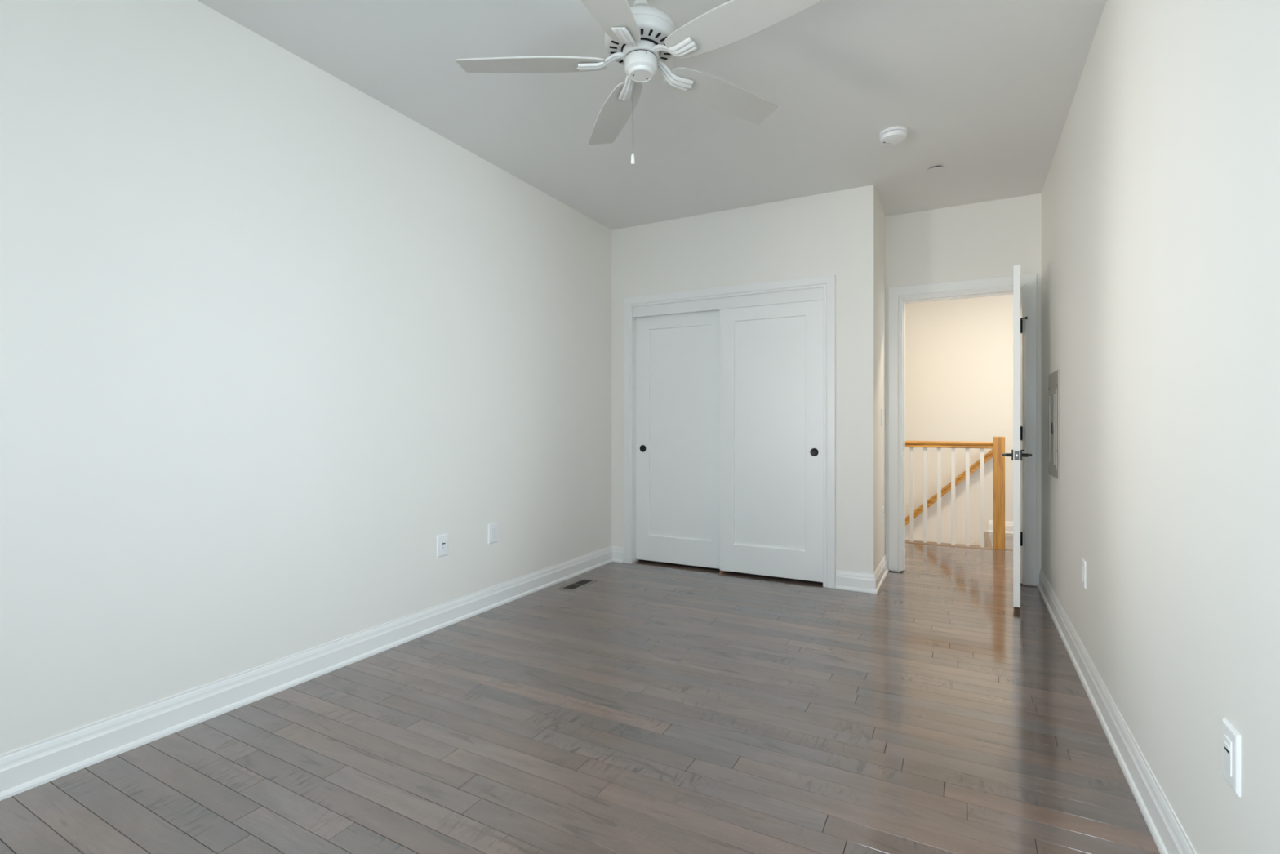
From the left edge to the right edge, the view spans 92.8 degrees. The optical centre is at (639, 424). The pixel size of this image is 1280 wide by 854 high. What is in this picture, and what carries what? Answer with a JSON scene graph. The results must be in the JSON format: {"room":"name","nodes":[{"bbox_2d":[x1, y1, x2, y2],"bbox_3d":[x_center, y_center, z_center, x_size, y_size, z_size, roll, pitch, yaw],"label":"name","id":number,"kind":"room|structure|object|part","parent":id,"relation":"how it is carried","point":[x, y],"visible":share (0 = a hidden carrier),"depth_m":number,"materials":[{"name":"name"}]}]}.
{"room":"empty bedroom","nodes":[
{"label":"empty bedroom","id":0,"kind":"room"},
{"bbox_2d":[0,0,611,755],"bbox_3d":[-1.213,-0.219,3.343,0.120,2.793,5.612,0,0,28],"label":"wall","id":1,"kind":"structure","parent":0,"point":[271,335],"depth_m":2.48,"materials":[{"name":"paint"}]},
{"bbox_2d":[0,545,623,800],"bbox_3d":[-1.274,1.064,2.973,0.119,0.127,4.661,0,0,28],"label":"baseboard","id":2,"kind":"structure","parent":1,"relation":"attached to","point":[25,768],"depth_m":2.45,"materials":[{"name":"wood"}]},
{"bbox_2d":[436,533,448,557],"bbox_3d":[-1.102,0.675,3.413,0.010,0.122,0.081,0,0,28],"label":"outlet","id":3,"kind":"object","parent":1,"relation":"attached to","point":[442,540],"visible":1,"depth_m":3.40,"materials":[{"name":"white plastic"}]},
{"bbox_2d":[488,522,497,543],"bbox_3d":[-0.910,0.671,3.778,0.009,0.122,0.081,0,0,28],"label":"wall outlet","id":4,"kind":"object","parent":1,"relation":"attached to","point":[492,527],"visible":1,"depth_m":3.77,"materials":[{"name":"white plastic"}]},
{"bbox_2d":[491,527,495,538],"bbox_3d":[-0.907,0.671,3.776,0.003,0.069,0.035,0,0,28],"label":"receptacle","id":5,"kind":"object","parent":4,"relation":"attached to","point":[493,529],"depth_m":3.77,"materials":[{"name":"plastic"}]},
{"bbox_2d":[0,532,1159,853],"bbox_3d":[1.458,1.153,2.972,5.007,0.050,8.386,0,0,28],"label":"floor","id":6,"kind":"structure","parent":0,"point":[644,707],"depth_m":2.15,"materials":[{"name":"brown wood"}]},
{"bbox_2d":[560,577,597,591],"bbox_3d":[-0.436,1.125,4.298,0.126,0.005,0.316,0,0,28],"label":"floor vent","id":7,"kind":"object","parent":6,"relation":"in","point":[581,583],"visible":1,"depth_m":4.29,"materials":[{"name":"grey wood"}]},
{"bbox_2d":[562,579,591,589],"bbox_3d":[-0.436,1.127,4.298,0.082,0.002,0.272,0,0,28],"label":"grille","id":8,"kind":"object","parent":7,"relation":"attached to","point":[577,584],"depth_m":4.29,"materials":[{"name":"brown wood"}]},
{"bbox_2d":[905,539,992,550],"bbox_3d":[1.961,1.140,6.226,2.835,0.034,0.140,0,0,28],"label":"trim","id":9,"kind":"structure","parent":6,"relation":"on","point":[906,540],"depth_m":5.71,"materials":[{"name":"wood"}]},
{"bbox_2d":[905,436,1004,550],"bbox_3d":[2.031,0.618,6.201,2.883,1.020,0.090,0,0,28],"label":"stair railing","id":10,"kind":"object","parent":9,"relation":"on","point":[998,443],"visible":0.49,"depth_m":5.65,"materials":[{"name":"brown wood"}]},
{"bbox_3d":[1.992,0.184,6.222,2.793,0.063,0.066,0,0,28],"label":"rail","id":11,"kind":"part","parent":10,"relation":"part of","materials":[{"name":"brown wood"}]},
{"bbox_3d":[3.265,0.618,5.547,0.090,1.020,0.090,0,0,28],"label":"newel post","id":12,"kind":"part","parent":10,"relation":"part of","materials":[{"name":"brown wood"}]},
{"bbox_2d":[196,0,1106,230],"bbox_3d":[1.574,-1.675,3.184,5.240,0.120,7.940,0,0,28],"label":"ceiling","id":13,"kind":"structure","parent":0,"point":[983,91],"depth_m":2.96,"materials":[{"name":"paint"}]},
{"bbox_2d":[454,0,821,164],"bbox_3d":[0.016,-1.288,2.180,1.271,0.655,1.267,0,0,28],"label":"ceiling fan","id":14,"kind":"object","parent":13,"relation":"hanging from","point":[641,37],"visible":1,"depth_m":2.16,"materials":[{"name":"plastic"}]},
{"bbox_3d":[-0.391,-1.310,2.221,0.534,0.035,0.145,0,0,1],"label":"blade","id":15,"kind":"part","parent":14,"relation":"part of","materials":[{"name":"white wood"}]},
{"bbox_3d":[-0.127,-1.310,1.839,0.145,0.035,0.534,0,0,19],"label":"blade","id":16,"kind":"part","parent":14,"relation":"part of","materials":[{"name":"white wood"}]},
{"bbox_3d":[-0.110,-1.310,2.590,0.145,0.035,0.534,0,0,-17],"label":"blade","id":17,"kind":"part","parent":14,"relation":"part of","materials":[{"name":"white wood"}]},
{"bbox_3d":[-0.026,-1.140,2.248,0.003,0.287,0.003,0,0,5],"label":"pull chain","id":18,"kind":"part","parent":14,"relation":"part of","materials":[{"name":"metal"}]},
{"bbox_3d":[-0.026,-0.979,2.248,0.014,0.037,0.014,0,0,28],"label":"chain pull","id":19,"kind":"part","parent":14,"relation":"part of","materials":[{"name":"plastic"}]},
{"bbox_3d":[0.329,-1.310,2.436,0.534,0.035,0.145,0,0,-35],"label":"blade","id":20,"kind":"part","parent":14,"relation":"part of","materials":[{"name":"white wood"}]},
{"bbox_3d":[0.318,-1.310,1.972,0.534,0.035,0.145,0,0,37],"label":"blade","id":21,"kind":"part","parent":14,"relation":"part of","materials":[{"name":"white wood"}]},
{"bbox_2d":[879,126,907,145],"bbox_3d":[1.399,-1.593,3.369,0.143,0.045,0.143,0,0,28],"label":"smoke detector","id":22,"kind":"object","parent":13,"relation":"attached to","point":[894,135],"visible":1,"depth_m":3.33,"materials":[{"name":"white plastic"}]},
{"bbox_3d":[1.399,-1.608,3.369,0.143,0.015,0.143,0,0,28],"label":"mounting plate","id":23,"kind":"part","parent":22,"relation":"part of","materials":[{"name":"white plastic"}]},
{"bbox_2d":[928,165,944,173],"bbox_3d":[1.864,-1.609,3.836,0.090,0.012,0.090,0,0,28],"label":"sprinkler cover","id":24,"kind":"object","parent":13,"relation":"attached to","point":[937,168],"visible":1,"depth_m":3.83,"materials":[{"name":"paint"}]},
{"bbox_2d":[611,184,875,573],"bbox_3d":[0.699,-0.219,4.639,2.045,2.793,0.130,0,0,28],"label":"wall","id":25,"kind":"structure","parent":0,"point":[832,233],"depth_m":4.32,"materials":[{"name":"paint"}]},
{"bbox_2d":[635,309,719,568],"bbox_3d":[0.322,0.095,4.864,0.786,2.025,0.037,0,0,28],"label":"door","id":26,"kind":"structure","parent":25,"relation":"in","point":[677,355],"depth_m":4.87,"materials":[{"name":"wood"}]},
{"bbox_3d":[0.024,0.194,5.004,0.058,0.058,0.006,0,0,28],"label":"finger pull","id":27,"kind":"part","parent":26,"relation":"part of","materials":[{"name":"black metal"}]},
{"bbox_2d":[632,287,822,317],"bbox_3d":[0.635,-0.922,4.672,1.520,0.088,0.101,0,0,28],"label":"trim","id":28,"kind":"structure","parent":25,"relation":"attached to","point":[812,294],"depth_m":4.59,"materials":[{"name":"wood"}]},
{"bbox_2d":[623,274,835,588],"bbox_3d":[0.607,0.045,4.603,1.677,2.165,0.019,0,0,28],"label":"trim","id":29,"kind":"structure","parent":25,"relation":"attached to","point":[828,282],"depth_m":4.40,"materials":[{"name":"wood"}]},
{"bbox_2d":[720,299,822,582],"bbox_3d":[0.956,0.095,4.481,0.774,2.025,0.037,0,0,28],"label":"door","id":30,"kind":"structure","parent":25,"relation":"in","point":[771,355],"depth_m":4.47,"materials":[{"name":"wood"}]},
{"bbox_3d":[1.234,0.194,4.316,0.058,0.058,0.006,0,0,28],"label":"finger pull","id":31,"kind":"part","parent":30,"relation":"part of","materials":[{"name":"black metal"}]},
{"bbox_2d":[875,191,885,568],"bbox_3d":[1.716,-0.219,4.502,0.120,2.793,0.581,0,0,28],"label":"wall","id":32,"kind":"structure","parent":0,"point":[880,215],"depth_m":4.39,"materials":[{"name":"paint"}]},
{"bbox_2d":[835,554,888,593],"bbox_3d":[1.635,1.064,4.458,0.270,0.127,0.735,0,0,28],"label":"baseboard","id":33,"kind":"structure","parent":32,"relation":"attached to","point":[864,582],"depth_m":4.16,"materials":[{"name":"wood"}]},
{"bbox_2d":[880,408,883,426],"bbox_3d":[1.781,-0.054,4.488,0.009,0.122,0.081,0,0,28],"label":"light switch","id":34,"kind":"object","parent":32,"relation":"attached to","point":[882,410],"visible":1,"depth_m":4.47,"materials":[{"name":"white plastic"}]},
{"bbox_2d":[881,506,884,524],"bbox_3d":[1.810,0.671,4.541,0.009,0.122,0.081,0,0,28],"label":"wall outlet","id":35,"kind":"object","parent":32,"relation":"attached to","point":[882,507],"visible":1,"depth_m":4.52,"materials":[{"name":"white plastic"}]},
{"bbox_2d":[905,293,1013,544],"bbox_3d":[3.405,0.756,6.638,5.240,4.743,0.120,0,0,28],"label":"wall","id":36,"kind":"structure","parent":0,"point":[959,352],"depth_m":6.57,"materials":[{"name":"paint"}]},
{"bbox_2d":[905,448,993,524],"bbox_3d":[2.995,1.008,6.722,1.643,1.536,0.117,0,0,28],"label":"wall handrail","id":37,"kind":"object","parent":36,"relation":"attached to","point":[989,455],"visible":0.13,"depth_m":6.50,"materials":[{"name":"brown wood"}]},
{"bbox_2d":[969,528,988,546],"bbox_3d":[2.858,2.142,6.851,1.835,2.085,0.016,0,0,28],"label":"baseboard","id":38,"kind":"structure","parent":36,"relation":"attached to","point":[976,542],"depth_m":6.46,"materials":[{"name":"wood"}]},
{"bbox_2d":[984,531,1008,550],"bbox_3d":[4.373,1.140,5.481,2.205,0.031,0.982,0,0,28],"label":"trim","id":39,"kind":"structure","parent":36,"relation":"attached to","point":[987,536],"depth_m":5.97,"materials":[{"name":"beige wood"}]},
{"bbox_2d":[988,520,1013,533],"bbox_3d":[4.623,1.064,5.911,2.165,0.127,0.024,0,0,28],"label":"baseboard","id":40,"kind":"structure","parent":36,"relation":"attached to","point":[1008,524],"depth_m":6.34,"materials":[{"name":"wood"}]},
{"bbox_2d":[885,193,1041,586],"bbox_3d":[2.325,-0.219,4.576,4.977,2.793,0.120,0,0,28],"label":"wall","id":41,"kind":"structure","parent":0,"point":[984,239],"depth_m":4.46,"materials":[{"name":"paint"}]},
{"bbox_2d":[888,273,1036,585],"bbox_3d":[2.374,0.033,4.539,0.964,2.182,0.139,0,0,28],"label":"door frame","id":42,"kind":"structure","parent":41,"relation":"attached to","point":[1028,282],"depth_m":4.49,"materials":[{"name":"wood"}]},
{"bbox_2d":[1001,264,1031,607],"bbox_3d":[2.464,0.068,3.985,0.156,2.056,0.775,0,0,32],"label":"door","id":43,"kind":"structure","parent":42,"relation":"attached to","point":[1016,454],"depth_m":3.67,"materials":[{"name":"wood"}]},
{"bbox_3d":[2.280,0.184,3.789,0.051,0.021,0.128,0,0,32],"label":"lever handle","id":44,"kind":"part","parent":43,"relation":"part of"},
{"bbox_3d":[2.264,0.184,3.664,0.025,0.056,0.002,0,0,32],"label":"latch plate","id":45,"kind":"part","parent":43,"relation":"part of","materials":[{"name":"silver metal"}]},
{"bbox_3d":[2.369,0.184,3.733,0.051,0.021,0.128,0,0,32],"label":"lever handle","id":46,"kind":"part","parent":43,"relation":"part of","materials":[{"name":"metal"}]},
{"bbox_2d":[1041,0,1279,853],"bbox_3d":[1.568,-0.219,1.802,0.120,2.793,5.492,0,0,28],"label":"wall","id":47,"kind":"structure","parent":0,"point":[1161,191],"depth_m":1.58,"materials":[{"name":"paint"}]},
{"bbox_2d":[1048,369,1058,479],"bbox_3d":[2.477,-0.002,3.662,0.016,0.626,0.436,0,0,28],"label":"breaker panel","id":48,"kind":"object","parent":47,"relation":"attached to","point":[1053,388],"visible":1,"depth_m":3.59,"materials":[{"name":"grey metal"}]},
{"bbox_3d":[2.478,0.026,3.662,0.004,0.467,0.330,0,0,28],"label":"panel door","id":49,"kind":"part","parent":48,"relation":"part of","materials":[{"name":"grey metal"}]},
{"bbox_2d":[1081,558,1085,588],"bbox_3d":[1.995,0.668,2.745,0.009,0.122,0.081,0,0,28],"label":"wall outlet","id":50,"kind":"object","parent":47,"relation":"attached to","point":[1083,562],"visible":1,"depth_m":2.72,"materials":[{"name":"white plastic"}]},
{"bbox_2d":[1081,564,1083,581],"bbox_3d":[1.993,0.668,2.747,0.003,0.069,0.035,0,0,28],"label":"receptacle","id":51,"kind":"object","parent":50,"relation":"attached to","point":[1082,565],"depth_m":2.74,"materials":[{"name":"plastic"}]},
{"bbox_2d":[1037,568,1196,853],"bbox_3d":[1.532,1.064,1.888,0.024,0.127,5.372,0,0,28],"label":"baseboard","id":52,"kind":"structure","parent":47,"relation":"attached to","point":[1168,833],"depth_m":2.01,"materials":[{"name":"wood"}]},
{"bbox_2d":[1222,717,1240,797],"bbox_3d":[1.195,0.671,1.236,0.010,0.122,0.081,0,0,28],"label":"outlet","id":53,"kind":"object","parent":47,"relation":"attached to","point":[1231,738],"visible":1,"depth_m":1.22,"materials":[{"name":"white plastic"}]}
]}

